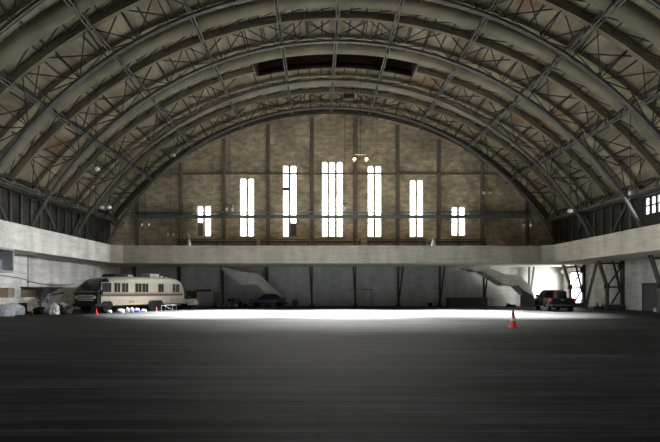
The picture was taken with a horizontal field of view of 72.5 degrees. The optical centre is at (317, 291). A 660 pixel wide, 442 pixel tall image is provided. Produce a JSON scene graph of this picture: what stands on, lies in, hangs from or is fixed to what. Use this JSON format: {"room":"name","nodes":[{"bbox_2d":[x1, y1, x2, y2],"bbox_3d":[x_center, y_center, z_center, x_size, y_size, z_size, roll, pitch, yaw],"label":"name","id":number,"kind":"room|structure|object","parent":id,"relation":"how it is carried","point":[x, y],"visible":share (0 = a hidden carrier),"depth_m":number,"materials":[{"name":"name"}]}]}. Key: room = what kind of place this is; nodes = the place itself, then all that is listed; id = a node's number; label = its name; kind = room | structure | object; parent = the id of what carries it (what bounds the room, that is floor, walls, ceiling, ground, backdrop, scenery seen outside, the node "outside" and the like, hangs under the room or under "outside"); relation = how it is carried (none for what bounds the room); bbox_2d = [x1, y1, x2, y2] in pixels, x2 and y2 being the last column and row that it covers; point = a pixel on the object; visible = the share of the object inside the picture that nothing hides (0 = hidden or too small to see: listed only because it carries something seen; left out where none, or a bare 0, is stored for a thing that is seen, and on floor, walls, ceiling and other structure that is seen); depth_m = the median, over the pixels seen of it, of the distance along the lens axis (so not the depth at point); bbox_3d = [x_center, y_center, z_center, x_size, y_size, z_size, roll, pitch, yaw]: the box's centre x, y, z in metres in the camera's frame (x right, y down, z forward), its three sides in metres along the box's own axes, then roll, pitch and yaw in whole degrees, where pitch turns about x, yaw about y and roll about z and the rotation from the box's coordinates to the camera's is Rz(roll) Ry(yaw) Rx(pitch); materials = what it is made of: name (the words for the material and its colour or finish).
{"room":"aircraft hangar","nodes":[
{"label":"aircraft hangar","id":0,"kind":"room"},
{"bbox_2d":[0,288,41,297],"bbox_3d":[-23.125,0.060,32.800,0.250,1.120,10.000,0,0,0],"label":"wall","id":1,"kind":"structure","parent":0,"point":[25,292],"depth_m":35.39,"materials":[{"name":"brown wood"}]},
{"bbox_2d":[0,182,111,244],"bbox_3d":[-23.675,-5.650,17.650,0.850,5.400,67.300,0,0,0],"label":"wall","id":2,"kind":"structure","parent":0,"point":[17,206],"depth_m":39.40,"materials":[{"name":"grey metal"}]},
{"bbox_2d":[0,254,120,310],"bbox_3d":[-22.750,-0.850,17.650,0.500,5.000,67.300,0,0,0],"label":"wall","id":3,"kind":"structure","parent":0,"point":[43,270],"depth_m":37.71,"materials":[{"name":"grey concrete"}]},
{"bbox_2d":[0,247,13,272],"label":"window","id":4,"kind":"structure","parent":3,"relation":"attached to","point":[6,254],"depth_m":29.78,"materials":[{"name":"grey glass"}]},
{"bbox_2d":[27,255,29,286],"bbox_3d":[-22.430,-1.685,34.852,0.140,2.670,0.200,0,0,0],"label":"conduit","id":5,"kind":"object","parent":3,"relation":"attached to","point":[28,281],"visible":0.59,"depth_m":34.84,"materials":[{"name":"grey metal"}]},
{"bbox_2d":[0,275,72,284],"bbox_3d":[-22.460,-0.872,36.689,0.058,0.603,9.812,0,0,0],"label":"cable","id":6,"kind":"object","parent":3,"relation":"attached to","point":[0,275],"visible":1,"depth_m":35.61,"materials":[{"name":"black rubber"}]},
{"bbox_2d":[20,287,62,288],"bbox_3d":[-22.260,-0.350,36.400,0.520,0.100,4.800,0,0,0],"label":"wall shelf","id":7,"kind":"object","parent":3,"relation":"attached to","point":[20,287],"visible":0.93,"depth_m":36.47,"materials":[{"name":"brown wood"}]},
{"bbox_2d":[0,220,659,266],"bbox_3d":[2.750,-3.725,17.650,50.500,1.750,67.300,0,0,0],"label":"balcony","id":8,"kind":"object","parent":3,"relation":"attached to","point":[638,243],"visible":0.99,"depth_m":44.60,"materials":[{"name":"paint"}]},
{"bbox_2d":[187,233,190,245],"bbox_3d":[-13.473,-4.755,47.000,0.680,2.810,0.647,0,0,0],"label":"lamp","id":9,"kind":"object","parent":8,"relation":"on","point":[188,242],"visible":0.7,"depth_m":46.89,"materials":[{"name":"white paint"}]},
{"bbox_2d":[176,239,256,245],"bbox_3d":[-11.286,-4.615,49.600,8.892,2.530,1.400,0,0,0],"label":"bleachers","id":10,"kind":"object","parent":8,"relation":"on","point":[178,242],"visible":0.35,"depth_m":49.95,"materials":[{"name":"brown wood"}]},
{"bbox_2d":[260,239,309,245],"bbox_3d":[-3.648,-4.615,49.600,5.472,2.530,1.400,0,0,0],"label":"bleachers","id":11,"kind":"object","parent":8,"relation":"on","point":[285,242],"visible":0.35,"depth_m":49.95,"materials":[{"name":"brown wood"}]},
{"bbox_2d":[314,239,360,245],"bbox_3d":[2.166,-4.615,49.600,5.244,2.530,1.400,0,0,0],"label":"bleachers","id":12,"kind":"object","parent":8,"relation":"on","point":[337,242],"visible":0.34,"depth_m":49.95,"materials":[{"name":"brown wood"}]},
{"bbox_2d":[367,239,425,245],"bbox_3d":[8.721,-4.615,49.600,6.498,2.530,1.400,0,0,0],"label":"bleachers","id":13,"kind":"object","parent":8,"relation":"on","point":[368,242],"visible":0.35,"depth_m":49.95,"materials":[{"name":"brown wood"}]},
{"bbox_2d":[431,233,435,245],"bbox_3d":[12.063,-4.755,47.000,0.680,2.810,0.647,0,0,0],"label":"lamp","id":14,"kind":"object","parent":8,"relation":"on","point":[433,241],"visible":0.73,"depth_m":46.88,"materials":[{"name":"white paint"}]},
{"bbox_2d":[432,239,486,245],"bbox_3d":[15.732,-4.615,49.600,5.928,2.530,1.400,0,0,0],"label":"bleachers","id":15,"kind":"object","parent":8,"relation":"on","point":[458,242],"visible":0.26,"depth_m":49.95,"materials":[{"name":"brown wood"}]},
{"bbox_2d":[0,306,659,441],"bbox_3d":[2.500,1.750,17.650,53.000,0.300,68.300,0,0,0],"label":"floor","id":16,"kind":"structure","parent":0,"point":[194,373],"depth_m":8.52,"materials":[{"name":"grey concrete"}]},
{"bbox_2d":[0,304,15,316],"bbox_3d":[-20.742,1.190,29.622,1.535,0.819,1.249,0,0,0],"label":"plastic bundle","id":17,"kind":"object","parent":16,"relation":"on","point":[5,310],"visible":0.95,"depth_m":29.29,"materials":[{"name":"white plastic"}]},
{"bbox_2d":[5,302,24,314],"bbox_3d":[-21.287,1.162,31.290,1.737,0.876,1.269,0,0,0],"label":"plastic bundle","id":18,"kind":"object","parent":16,"relation":"on","point":[20,310],"visible":0.49,"depth_m":31.10,"materials":[{"name":"white plastic"}]},
{"bbox_2d":[18,303,27,313],"bbox_3d":[-21.832,1.202,33.225,0.183,0.806,0.640,0,0,40],"label":"plywood sheet","id":19,"kind":"object","parent":16,"relation":"on","point":[22,304],"visible":0.5,"depth_m":33.34,"materials":[{"name":"wood"}]},
{"bbox_2d":[33,307,43,313],"bbox_3d":[-20.274,1.332,32.590,0.686,0.536,0.669,0,0,0],"label":"bag","id":20,"kind":"object","parent":16,"relation":"on","point":[37,310],"visible":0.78,"depth_m":32.40,"materials":[{"name":"black plastic"}]},
{"bbox_2d":[33,287,47,310],"bbox_3d":[-20.716,0.603,33.607,1.026,1.994,1.020,0,0,0],"label":"dry shrub","id":21,"kind":"object","parent":16,"relation":"on","point":[40,295],"visible":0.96,"depth_m":33.57,"materials":[{"name":"black plant"}]},
{"bbox_2d":[37,294,59,312],"bbox_3d":[-20.798,0.891,34.596,1.722,1.418,1.129,0,0,0],"label":"heap","id":22,"kind":"object","parent":16,"relation":"on","point":[51,299],"visible":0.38,"depth_m":34.26,"materials":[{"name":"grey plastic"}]},
{"bbox_2d":[48,303,59,314],"bbox_3d":[-18.727,1.174,31.898,0.852,0.853,0.569,0,0,0],"label":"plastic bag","id":23,"kind":"object","parent":16,"relation":"on","point":[54,308],"visible":1,"depth_m":31.75,"materials":[{"name":"white plastic"}]},
{"bbox_2d":[57,304,62,313],"bbox_3d":[-19.242,1.223,33.391,0.786,0.753,0.649,0,0,30],"label":"bundle","id":24,"kind":"object","parent":16,"relation":"on","point":[59,305],"visible":0.43,"depth_m":33.27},
{"bbox_2d":[62,305,72,313],"bbox_3d":[-18.384,1.281,33.002,0.716,0.638,0.682,0,0,0],"label":"bundle","id":25,"kind":"object","parent":16,"relation":"on","point":[66,310],"visible":0.99,"depth_m":32.81,"materials":[{"name":"brown fabric"}]},
{"bbox_2d":[116,309,124,312],"bbox_3d":[-15.267,1.452,34.800,0.628,0.295,0.382,0,0,0],"label":"plastic bag","id":26,"kind":"object","parent":16,"relation":"on","point":[118,310],"visible":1,"depth_m":34.65,"materials":[{"name":"white plastic"}]},
{"bbox_2d":[72,273,185,312],"bbox_3d":[-15.396,-0.010,38.450,2.850,3.220,10.280,0,0,24],"label":"motorhome","id":27,"kind":"object","parent":16,"relation":"on","point":[152,291],"visible":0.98,"depth_m":36.35,"materials":[{"name":"beige metal"}]},
{"bbox_2d":[77,295,93,300],"bbox_3d":[-17.577,0.440,34.019,1.700,0.420,0.050,0,0,24],"label":"grille","id":28,"kind":"object","parent":27,"relation":"attached to","point":[79,297],"depth_m":34.00,"materials":[{"name":"silver metal"}]},
{"bbox_2d":[143,274,158,277],"bbox_3d":[-14.888,-1.410,40.073,0.900,0.420,1.100,0,0,24],"label":"roof vent","id":29,"kind":"object","parent":27,"relation":"attached to","point":[144,275],"depth_m":39.65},
{"bbox_2d":[132,200,138,276],"bbox_3d":[-20.734,-4.456,50.890,0.800,12.111,0.780,0,0,0],"label":"steel column","id":30,"kind":"structure","parent":16,"relation":"on","point":[137,201],"depth_m":50.98,"materials":[{"name":"grey metal"}]},
{"bbox_2d":[177,162,182,305],"bbox_3d":[-15.718,-6.538,50.890,0.800,16.275,0.780,0,0,0],"label":"steel column","id":31,"kind":"structure","parent":16,"relation":"on","point":[180,163],"depth_m":50.98,"materials":[{"name":"grey metal"}]},
{"bbox_2d":[162,294,198,307],"bbox_3d":[-14.495,0.890,45.700,4.350,1.420,1.740,0,0,4],"label":"hatchback car","id":32,"kind":"object","parent":16,"relation":"on","point":[190,302],"visible":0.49,"depth_m":44.88,"materials":[{"name":"white paint"}]},
{"bbox_2d":[186,291,196,305],"bbox_3d":[-14.128,0.722,50.435,1.136,1.756,0.730,0,0,0],"label":"tall cabinet","id":33,"kind":"object","parent":16,"relation":"on","point":[192,294],"visible":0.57,"depth_m":50.10,"materials":[{"name":"brown wood"}]},
{"bbox_2d":[197,292,213,305],"bbox_3d":[-12.583,0.789,50.335,1.833,1.622,0.730,0,0,0],"label":"locker","id":34,"kind":"object","parent":16,"relation":"on","point":[204,298],"visible":0.84,"depth_m":50.00,"materials":[{"name":"grey metal"}]},
{"bbox_2d":[197,289,210,291],"bbox_3d":[-12.743,-0.152,50.350,1.500,0.260,0.500,0,0,0],"label":"flat box","id":35,"kind":"object","parent":34,"relation":"on","point":[198,290],"visible":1,"depth_m":50.10,"materials":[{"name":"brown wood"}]},
{"bbox_2d":[216,292,221,305],"bbox_3d":[-10.978,0.803,49.970,0.560,1.603,0.239,0,0,0],"label":"leaning board","id":36,"kind":"object","parent":16,"relation":"on","point":[219,294],"visible":0.93,"depth_m":49.92,"materials":[{"name":"brown wood"}]},
{"bbox_2d":[220,139,225,305],"bbox_3d":[-10.816,-7.866,50.890,0.800,18.933,0.780,0,0,0],"label":"steel column","id":37,"kind":"structure","parent":16,"relation":"on","point":[223,140],"depth_m":50.98,"materials":[{"name":"grey metal"}]},
{"bbox_2d":[221,266,280,296],"bbox_3d":[-7.296,-0.628,49.800,6.533,4.404,1.600,0,0,0],"label":"staircase","id":38,"kind":"structure","parent":16,"relation":"on","point":[243,278],"depth_m":49.00,"materials":[{"name":"paint"}]},
{"bbox_2d":[265,124,269,305],"bbox_3d":[-5.800,-8.700,50.890,0.800,20.600,0.780,0,0,0],"label":"steel column","id":39,"kind":"structure","parent":16,"relation":"on","point":[267,125],"depth_m":50.98,"materials":[{"name":"grey metal"}]},
{"bbox_2d":[247,294,288,306],"bbox_3d":[-5.297,0.890,48.000,4.250,1.420,1.740,0,0,0],"label":"car","id":40,"kind":"object","parent":16,"relation":"on","point":[265,299],"visible":0.99,"depth_m":47.21,"materials":[{"name":"blue paint"}]},
{"bbox_2d":[309,117,314,305],"bbox_3d":[-0.784,-9.086,50.890,0.800,21.373,0.780,0,0,0],"label":"steel column","id":41,"kind":"structure","parent":16,"relation":"on","point":[311,118],"depth_m":50.98,"materials":[{"name":"grey metal"}]},
{"bbox_2d":[131,212,529,225],"bbox_3d":[1.400,-8.177,50.621,44.400,1.516,1.258,0,0,0],"label":"beam","id":42,"kind":"structure","parent":41,"relation":"attached to","point":[141,216],"depth_m":50.00,"materials":[{"name":"grey metal"}]},
{"bbox_2d":[169,173,495,174],"bbox_3d":[1.653,-13.452,51.190,37.050,0.200,0.180,0,0,0],"label":"beam","id":43,"kind":"structure","parent":41,"relation":"attached to","point":[169,173],"depth_m":51.10,"materials":[{"name":"grey metal"}]},
{"bbox_2d":[352,118,357,305],"bbox_3d":[4.118,-9.065,50.890,0.800,21.330,0.780,0,0,0],"label":"steel column","id":44,"kind":"structure","parent":16,"relation":"on","point":[354,119],"depth_m":50.98,"materials":[{"name":"grey metal"}]},
{"bbox_2d":[395,125,403,305],"bbox_3d":[9.128,-8.655,50.890,1.129,20.510,0.780,0,0,0],"label":"steel column","id":45,"kind":"structure","parent":16,"relation":"on","point":[397,126],"depth_m":50.98,"materials":[{"name":"grey metal"}]},
{"bbox_2d":[436,139,444,305],"bbox_3d":[13.802,-7.862,50.890,1.129,18.924,0.780,0,0,0],"label":"steel column","id":46,"kind":"structure","parent":16,"relation":"on","point":[438,140],"depth_m":50.98,"materials":[{"name":"grey metal"}]},
{"bbox_2d":[446,298,486,306],"bbox_3d":[16.240,1.109,49.090,4.344,0.982,0.660,0,0,0],"label":"bench","id":47,"kind":"object","parent":16,"relation":"on","point":[466,302],"visible":1,"depth_m":48.80,"materials":[{"name":"brown wood"}]},
{"bbox_2d":[480,163,488,297],"bbox_3d":[18.761,-6.511,50.890,1.129,16.223,0.780,0,0,0],"label":"steel column","id":48,"kind":"structure","parent":16,"relation":"on","point":[481,164],"depth_m":50.98,"materials":[{"name":"grey metal"}]},
{"bbox_2d":[460,266,533,296],"bbox_3d":[19.656,-0.634,49.600,7.344,4.392,2.000,0,0,0],"label":"staircase","id":49,"kind":"structure","parent":16,"relation":"on","point":[516,282],"depth_m":48.59,"materials":[{"name":"paint"}]},
{"bbox_2d":[508,310,516,326],"bbox_3d":[8.877,1.218,20.454,0.330,0.765,0.330,0,0,0],"label":"traffic cone","id":50,"kind":"object","parent":16,"relation":"on","point":[513,320],"visible":1,"depth_m":20.38,"materials":[{"name":"red plastic"}]},
{"bbox_2d":[520,291,535,306],"bbox_3d":[22.438,0.742,47.950,1.750,1.716,0.100,0,0,0],"label":"screen","id":51,"kind":"object","parent":16,"relation":"on","point":[526,299],"visible":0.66,"depth_m":47.90,"materials":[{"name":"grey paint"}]},
{"bbox_2d":[525,201,534,289],"bbox_3d":[23.891,-4.356,50.890,1.129,11.913,0.780,0,0,0],"label":"steel column","id":52,"kind":"structure","parent":16,"relation":"on","point":[526,222],"depth_m":50.98,"materials":[{"name":"grey metal"}]},
{"bbox_2d":[534,290,575,310],"bbox_3d":[20.325,0.705,38.846,2.340,1.790,5.580,0,0,13],"label":"pickup truck","id":53,"kind":"object","parent":16,"relation":"on","point":[545,298],"visible":0.99,"depth_m":37.03,"materials":[{"name":"black paint"}]},
{"bbox_2d":[553,291,566,297],"bbox_3d":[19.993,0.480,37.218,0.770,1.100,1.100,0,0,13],"label":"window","id":54,"kind":"structure","parent":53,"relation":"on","point":[556,294],"depth_m":36.72,"materials":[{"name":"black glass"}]},
{"bbox_2d":[562,265,585,306],"bbox_3d":[26.792,-0.650,47.200,2.375,4.500,0.500,0,0,0],"label":"trussed leg","id":55,"kind":"object","parent":16,"relation":"on","point":[582,287],"visible":0.79,"depth_m":47.10,"materials":[{"name":"grey metal"}]},
{"bbox_2d":[584,263,597,307],"bbox_3d":[26.700,-0.635,44.000,0.200,4.474,1.195,0,0,-37],"label":"strut","id":56,"kind":"object","parent":16,"relation":"on","point":[596,264],"visible":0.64,"depth_m":43.94,"materials":[{"name":"grey metal"}]},
{"bbox_2d":[597,261,624,309],"bbox_3d":[26.792,-0.650,41.200,2.375,4.500,0.500,0,0,0],"label":"trussed leg","id":57,"kind":"object","parent":16,"relation":"on","point":[621,266],"visible":0.96,"depth_m":41.10,"materials":[{"name":"grey metal"}]},
{"bbox_2d":[648,255,659,312],"bbox_3d":[26.792,-0.650,34.800,2.375,4.500,0.500,0,0,0],"label":"trussed leg","id":58,"kind":"object","parent":16,"relation":"on","point":[652,258],"visible":0.91,"depth_m":34.74,"materials":[{"name":"grey metal"}]},
{"bbox_2d":[0,0,659,219],"bbox_3d":[1.500,-15.703,17.650,51.733,16.894,68.300,0,0,0],"label":"ceiling","id":59,"kind":"structure","parent":0,"point":[320,63],"depth_m":35.69,"materials":[{"name":"metal"}]},
{"bbox_2d":[95,84,95,234],"bbox_3d":[-16.316,-9.753,33.001,0.034,11.146,0.034,0,0,0],"label":"rope","id":60,"kind":"object","parent":59,"relation":"hanging from","point":[95,84],"visible":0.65,"depth_m":32.98,"materials":[{"name":"metal"}]},
{"bbox_2d":[92,162,101,171],"bbox_3d":[-15.961,-12.133,32.500,0.680,6.882,0.442,0,0,0],"label":"hanging lamp","id":61,"kind":"object","parent":59,"relation":"hanging from","point":[96,167],"visible":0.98,"depth_m":32.45,"materials":[{"name":"metal"}]},
{"bbox_2d":[99,137,111,208],"bbox_3d":[-18.181,-10.480,38.500,1.076,6.844,0.476,0,0,0],"label":"hanging lamp","id":62,"kind":"object","parent":59,"relation":"hanging from","point":[101,205],"visible":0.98,"depth_m":38.49,"materials":[{"name":"metal"}]},
{"bbox_2d":[140,220,149,225],"bbox_3d":[-17.866,-10.468,46.500,1.009,7.380,0.306,0,0,0],"label":"hanging lamp","id":63,"kind":"object","parent":59,"relation":"hanging from","point":[141,222],"visible":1,"depth_m":46.45,"materials":[{"name":"metal"}]},
{"bbox_2d":[167,145,173,235],"bbox_3d":[-15.733,-10.850,48.000,0.872,9.756,0.272,0,0,0],"label":"hanging lamp","id":64,"kind":"object","parent":59,"relation":"hanging from","point":[170,145],"visible":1,"depth_m":47.98,"materials":[{"name":"metal"}]},
{"bbox_2d":[0,7,659,227],"bbox_3d":[1.468,-12.343,34.592,49.604,17.073,4.057,0,0,0],"label":"arch","id":65,"kind":"object","parent":59,"relation":"attached to","point":[453,33],"visible":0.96,"depth_m":34.45,"materials":[{"name":"grey metal"}]},
{"bbox_2d":[0,0,659,175],"bbox_3d":[1.468,-14.526,32.100,49.774,12.907,1.100,0,0,0],"label":"rib","id":66,"kind":"object","parent":65,"relation":"attached to","point":[505,33],"visible":0.85,"depth_m":31.80,"materials":[{"name":"grey metal"}]},
{"bbox_2d":[0,0,659,167],"bbox_3d":[1.468,-12.343,28.491,49.604,17.073,4.057,0,0,0],"label":"arch","id":67,"kind":"object","parent":59,"relation":"attached to","point":[616,37],"visible":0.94,"depth_m":28.59,"materials":[{"name":"grey metal"}]},
{"bbox_2d":[0,0,659,70],"bbox_3d":[1.468,-14.526,26.000,49.774,12.907,1.100,0,0,0],"label":"rib","id":68,"kind":"object","parent":67,"relation":"attached to","point":[628,13],"visible":0.95,"depth_m":25.73,"materials":[{"name":"grey metal"}]},
{"bbox_2d":[0,0,659,36],"bbox_3d":[1.468,-12.343,22.291,49.604,17.073,4.057,0,0,0],"label":"arch","id":69,"kind":"object","parent":59,"relation":"attached to","point":[16,14],"visible":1,"depth_m":22.53,"materials":[{"name":"grey metal"}]},
{"bbox_2d":[88,86,573,244],"bbox_3d":[1.468,-12.343,47.092,49.604,17.073,4.057,0,0,0],"label":"arch","id":70,"kind":"object","parent":59,"relation":"attached to","point":[380,94],"visible":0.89,"depth_m":47.17,"materials":[{"name":"grey metal"}]},
{"bbox_2d":[0,172,124,224],"bbox_3d":[-22.014,-8.027,30.517,2.005,1.416,37.035,0,0,0],"label":"truss","id":71,"kind":"structure","parent":70,"relation":"attached to","point":[100,211],"depth_m":36.91,"materials":[{"name":"grey metal"}]},
{"bbox_2d":[0,70,156,183],"bbox_3d":[-18.193,-12.423,30.517,1.462,1.462,37.035,0,0,0],"label":"truss","id":72,"kind":"structure","parent":70,"relation":"attached to","point":[61,115],"depth_m":31.87,"materials":[{"name":"grey metal"}]},
{"bbox_2d":[63,0,197,151],"bbox_3d":[-13.599,-15.940,30.517,1.022,1.398,37.035,0,0,0],"label":"truss","id":73,"kind":"structure","parent":70,"relation":"attached to","point":[86,19],"depth_m":30.39,"materials":[{"name":"grey metal"}]},
{"bbox_2d":[182,0,243,127],"bbox_3d":[-8.423,-18.456,30.517,0.683,1.291,37.035,0,0,0],"label":"truss","id":74,"kind":"structure","parent":70,"relation":"attached to","point":[185,1],"depth_m":34.05,"materials":[{"name":"grey metal"}]},
{"bbox_2d":[274,0,292,114],"bbox_3d":[-2.869,-19.888,30.517,0.416,1.198,37.035,0,0,0],"label":"truss","id":75,"kind":"structure","parent":70,"relation":"attached to","point":[275,1],"depth_m":36.26,"materials":[{"name":"grey metal"}]},
{"bbox_2d":[81,78,585,210],"bbox_3d":[1.468,-14.526,44.600,49.774,12.907,1.100,0,0,0],"label":"rib","id":76,"kind":"object","parent":70,"relation":"attached to","point":[565,187],"visible":0.62,"depth_m":44.19,"materials":[{"name":"grey metal"}]},
{"bbox_2d":[330,0,340,111],"bbox_3d":[1.400,-20.220,30.517,0.270,1.160,37.035,0,0,0],"label":"truss","id":77,"kind":"structure","parent":70,"relation":"attached to","point":[337,7],"depth_m":36.60,"materials":[{"name":"grey metal"}]},
{"bbox_2d":[368,0,404,114],"bbox_3d":[5.671,-19.902,30.517,0.421,1.227,37.035,0,0,0],"label":"truss","id":78,"kind":"structure","parent":70,"relation":"attached to","point":[396,17],"depth_m":36.02,"materials":[{"name":"grey metal"}]},
{"bbox_2d":[418,0,499,127],"bbox_3d":[11.235,-18.487,30.517,0.706,1.352,37.035,0,0,0],"label":"truss","id":79,"kind":"structure","parent":70,"relation":"attached to","point":[492,2],"depth_m":34.63,"materials":[{"name":"grey metal"}]},
{"bbox_2d":[464,0,625,151],"bbox_3d":[16.427,-15.982,30.517,1.076,1.482,37.035,0,0,0],"label":"truss","id":80,"kind":"structure","parent":70,"relation":"attached to","point":[584,32],"depth_m":30.87,"materials":[{"name":"grey metal"}]},
{"bbox_2d":[504,83,659,183],"bbox_3d":[21.040,-12.470,30.517,1.556,1.556,37.035,0,0,0],"label":"truss","id":81,"kind":"structure","parent":70,"relation":"attached to","point":[654,88],"depth_m":34.23,"materials":[{"name":"grey metal"}]},
{"bbox_2d":[537,177,659,224],"bbox_3d":[24.881,-8.070,30.517,2.138,1.503,37.035,0,0,0],"label":"truss","id":82,"kind":"structure","parent":70,"relation":"attached to","point":[653,179],"depth_m":38.38,"materials":[{"name":"grey metal"}]},
{"bbox_2d":[52,67,613,237],"bbox_3d":[1.468,-12.343,40.992,49.604,17.073,4.057,0,0,0],"label":"arch","id":83,"kind":"object","parent":59,"relation":"attached to","point":[588,172],"visible":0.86,"depth_m":41.08,"materials":[{"name":"grey metal"}]},
{"bbox_2d":[42,43,628,197],"bbox_3d":[1.468,-14.526,38.500,49.774,12.907,1.100,0,0,0],"label":"rib","id":84,"kind":"object","parent":83,"relation":"attached to","point":[326,48],"visible":0.77,"depth_m":38.14,"materials":[{"name":"grey metal"}]},
{"bbox_2d":[343,86,353,100],"bbox_3d":[3.036,-20.053,44.800,1.100,1.777,0.600,0,0,0],"label":"hoist","id":85,"kind":"object","parent":59,"relation":"hanging from","point":[346,96],"visible":0.87,"depth_m":44.53,"materials":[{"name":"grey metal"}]},
{"bbox_2d":[357,87,357,244],"bbox_3d":[3.933,-12.762,44.801,0.034,16.245,0.034,0,0,0],"label":"rope","id":86,"kind":"object","parent":59,"relation":"hanging from","point":[357,87],"visible":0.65,"depth_m":44.79,"materials":[{"name":"metal"}]},
{"bbox_2d":[353,79,367,160],"bbox_3d":[4.156,-16.834,44.000,1.513,8.063,0.340,0,0,0],"label":"hanging lamp","id":87,"kind":"object","parent":59,"relation":"hanging from","point":[354,156],"visible":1,"depth_m":43.98,"materials":[{"name":"metal"}]},
{"bbox_2d":[482,188,491,193],"bbox_3d":[17.276,-13.311,46.000,1.008,6.676,0.408,0,0,0],"label":"hanging lamp","id":88,"kind":"object","parent":59,"relation":"hanging from","point":[484,190],"visible":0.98,"depth_m":45.91,"materials":[{"name":"metal"}]},
{"bbox_2d":[523,158,531,226],"bbox_3d":[21.416,-10.178,46.000,1.022,7.055,0.306,0,0,0],"label":"hanging lamp","id":89,"kind":"object","parent":59,"relation":"hanging from","point":[527,158],"visible":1,"depth_m":45.99,"materials":[{"name":"metal"}]},
{"bbox_2d":[566,138,574,212],"bbox_3d":[21.418,-10.204,38.200,0.593,7.001,0.504,0,0,39],"label":"hanging lamp","id":90,"kind":"object","parent":59,"relation":"hanging from","point":[570,209],"visible":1,"depth_m":38.19,"materials":[{"name":"metal"}]},
{"bbox_2d":[625,110,635,194],"bbox_3d":[21.875,-10.040,31.500,0.680,6.541,0.306,0,0,0],"label":"hanging lamp","id":91,"kind":"object","parent":59,"relation":"hanging from","point":[630,190],"visible":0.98,"depth_m":31.49,"materials":[{"name":"metal"}]},
{"bbox_2d":[110,114,563,305],"bbox_3d":[2.150,-9.735,51.550,51.700,22.770,0.500,0,0,0],"label":"wall","id":92,"kind":"structure","parent":0,"point":[333,133],"depth_m":51.30,"materials":[{"name":"brick"}]},
{"bbox_2d":[196,206,211,236],"bbox_3d":[-12.973,-8.024,51.400,1.705,3.560,0.440,0,0,0],"label":"window","id":93,"kind":"structure","parent":92,"relation":"in","point":[200,208],"depth_m":51.50,"materials":[{"name":"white glass"}]},
{"bbox_2d":[198,222,202,235],"bbox_3d":[-13.418,-7.184,51.380,0.616,1.500,0.080,0,0,0],"label":"shutter","id":94,"kind":"object","parent":93,"relation":"attached to","point":[200,224],"depth_m":51.34,"materials":[{"name":"grey paint"}]},
{"bbox_2d":[239,179,254,236],"bbox_3d":[-8.100,-9.580,51.400,1.785,6.718,0.440,0,0,0],"label":"window","id":95,"kind":"structure","parent":92,"relation":"in","point":[242,181],"depth_m":51.50,"materials":[{"name":"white glass"}]},
{"bbox_2d":[282,166,296,237],"bbox_3d":[-3.232,-10.293,51.400,1.739,8.234,0.440,0,0,0],"label":"window","id":96,"kind":"structure","parent":92,"relation":"in","point":[285,168],"depth_m":51.50,"materials":[{"name":"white glass"}]},
{"bbox_2d":[291,223,295,235],"bbox_3d":[-2.799,-7.116,51.380,0.673,1.500,0.080,0,0,0],"label":"shutter","id":97,"kind":"object","parent":96,"relation":"attached to","point":[293,225],"depth_m":51.34,"materials":[{"name":"grey paint"}]},
{"bbox_2d":[113,109,548,220],"bbox_3d":[1.500,-14.524,51.040,49.200,12.851,0.480,0,0,0],"label":"girder","id":98,"kind":"object","parent":92,"relation":"attached to","point":[129,199],"visible":0.66,"depth_m":50.80,"materials":[{"name":"metal"}]},
{"bbox_2d":[321,162,343,237],"bbox_3d":[1.642,-10.498,51.400,2.571,8.644,0.440,0,0,0],"label":"window","id":99,"kind":"structure","parent":92,"relation":"in","point":[324,164],"depth_m":51.50,"materials":[{"name":"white glass"}]},
{"bbox_2d":[363,289,371,305],"bbox_3d":[5.620,0.625,51.240,1.000,1.950,0.120,0,0,0],"label":"door","id":100,"kind":"structure","parent":92,"relation":"in","point":[367,293],"depth_m":51.25,"materials":[{"name":"grey metal"}]},
{"bbox_2d":[367,166,381,237],"bbox_3d":[6.452,-10.258,51.400,1.728,8.211,0.440,0,0,0],"label":"window","id":101,"kind":"structure","parent":92,"relation":"in","point":[370,168],"depth_m":51.50,"materials":[{"name":"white glass"}]},
{"bbox_2d":[409,180,423,237],"bbox_3d":[11.229,-9.460,51.400,1.682,6.615,0.440,0,0,0],"label":"window","id":102,"kind":"structure","parent":92,"relation":"in","point":[412,182],"depth_m":51.50,"materials":[{"name":"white glass"}]},
{"bbox_2d":[451,207,465,236],"bbox_3d":[16.017,-7.995,51.400,1.682,3.389,0.440,0,0,0],"label":"window","id":103,"kind":"structure","parent":92,"relation":"in","point":[454,209],"depth_m":51.50,"materials":[{"name":"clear glass"}]},
{"bbox_2d":[551,188,659,244],"bbox_3d":[26.675,-5.650,17.650,0.850,5.400,67.300,0,0,0],"label":"wall","id":104,"kind":"structure","parent":0,"point":[613,217],"depth_m":41.65,"materials":[{"name":"grey metal"}]},
{"bbox_2d":[644,194,659,215],"bbox_3d":[26.840,-6.975,35.250,0.200,1.450,3.480,0,0,0],"label":"window","id":105,"kind":"structure","parent":104,"relation":"in","point":[652,203],"depth_m":36.15,"materials":[{"name":"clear glass"}]},
{"bbox_2d":[564,258,659,309],"bbox_3d":[28.250,-0.850,17.650,0.500,5.000,67.300,0,0,0],"label":"wall","id":106,"kind":"structure","parent":0,"point":[639,271],"depth_m":40.98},
{"bbox_2d":[642,283,657,310],"bbox_3d":[27.950,0.425,37.300,0.100,2.350,2.900,0,0,0],"label":"door","id":107,"kind":"structure","parent":106,"relation":"in","point":[649,290],"depth_m":37.93,"materials":[{"name":"grey paint"}]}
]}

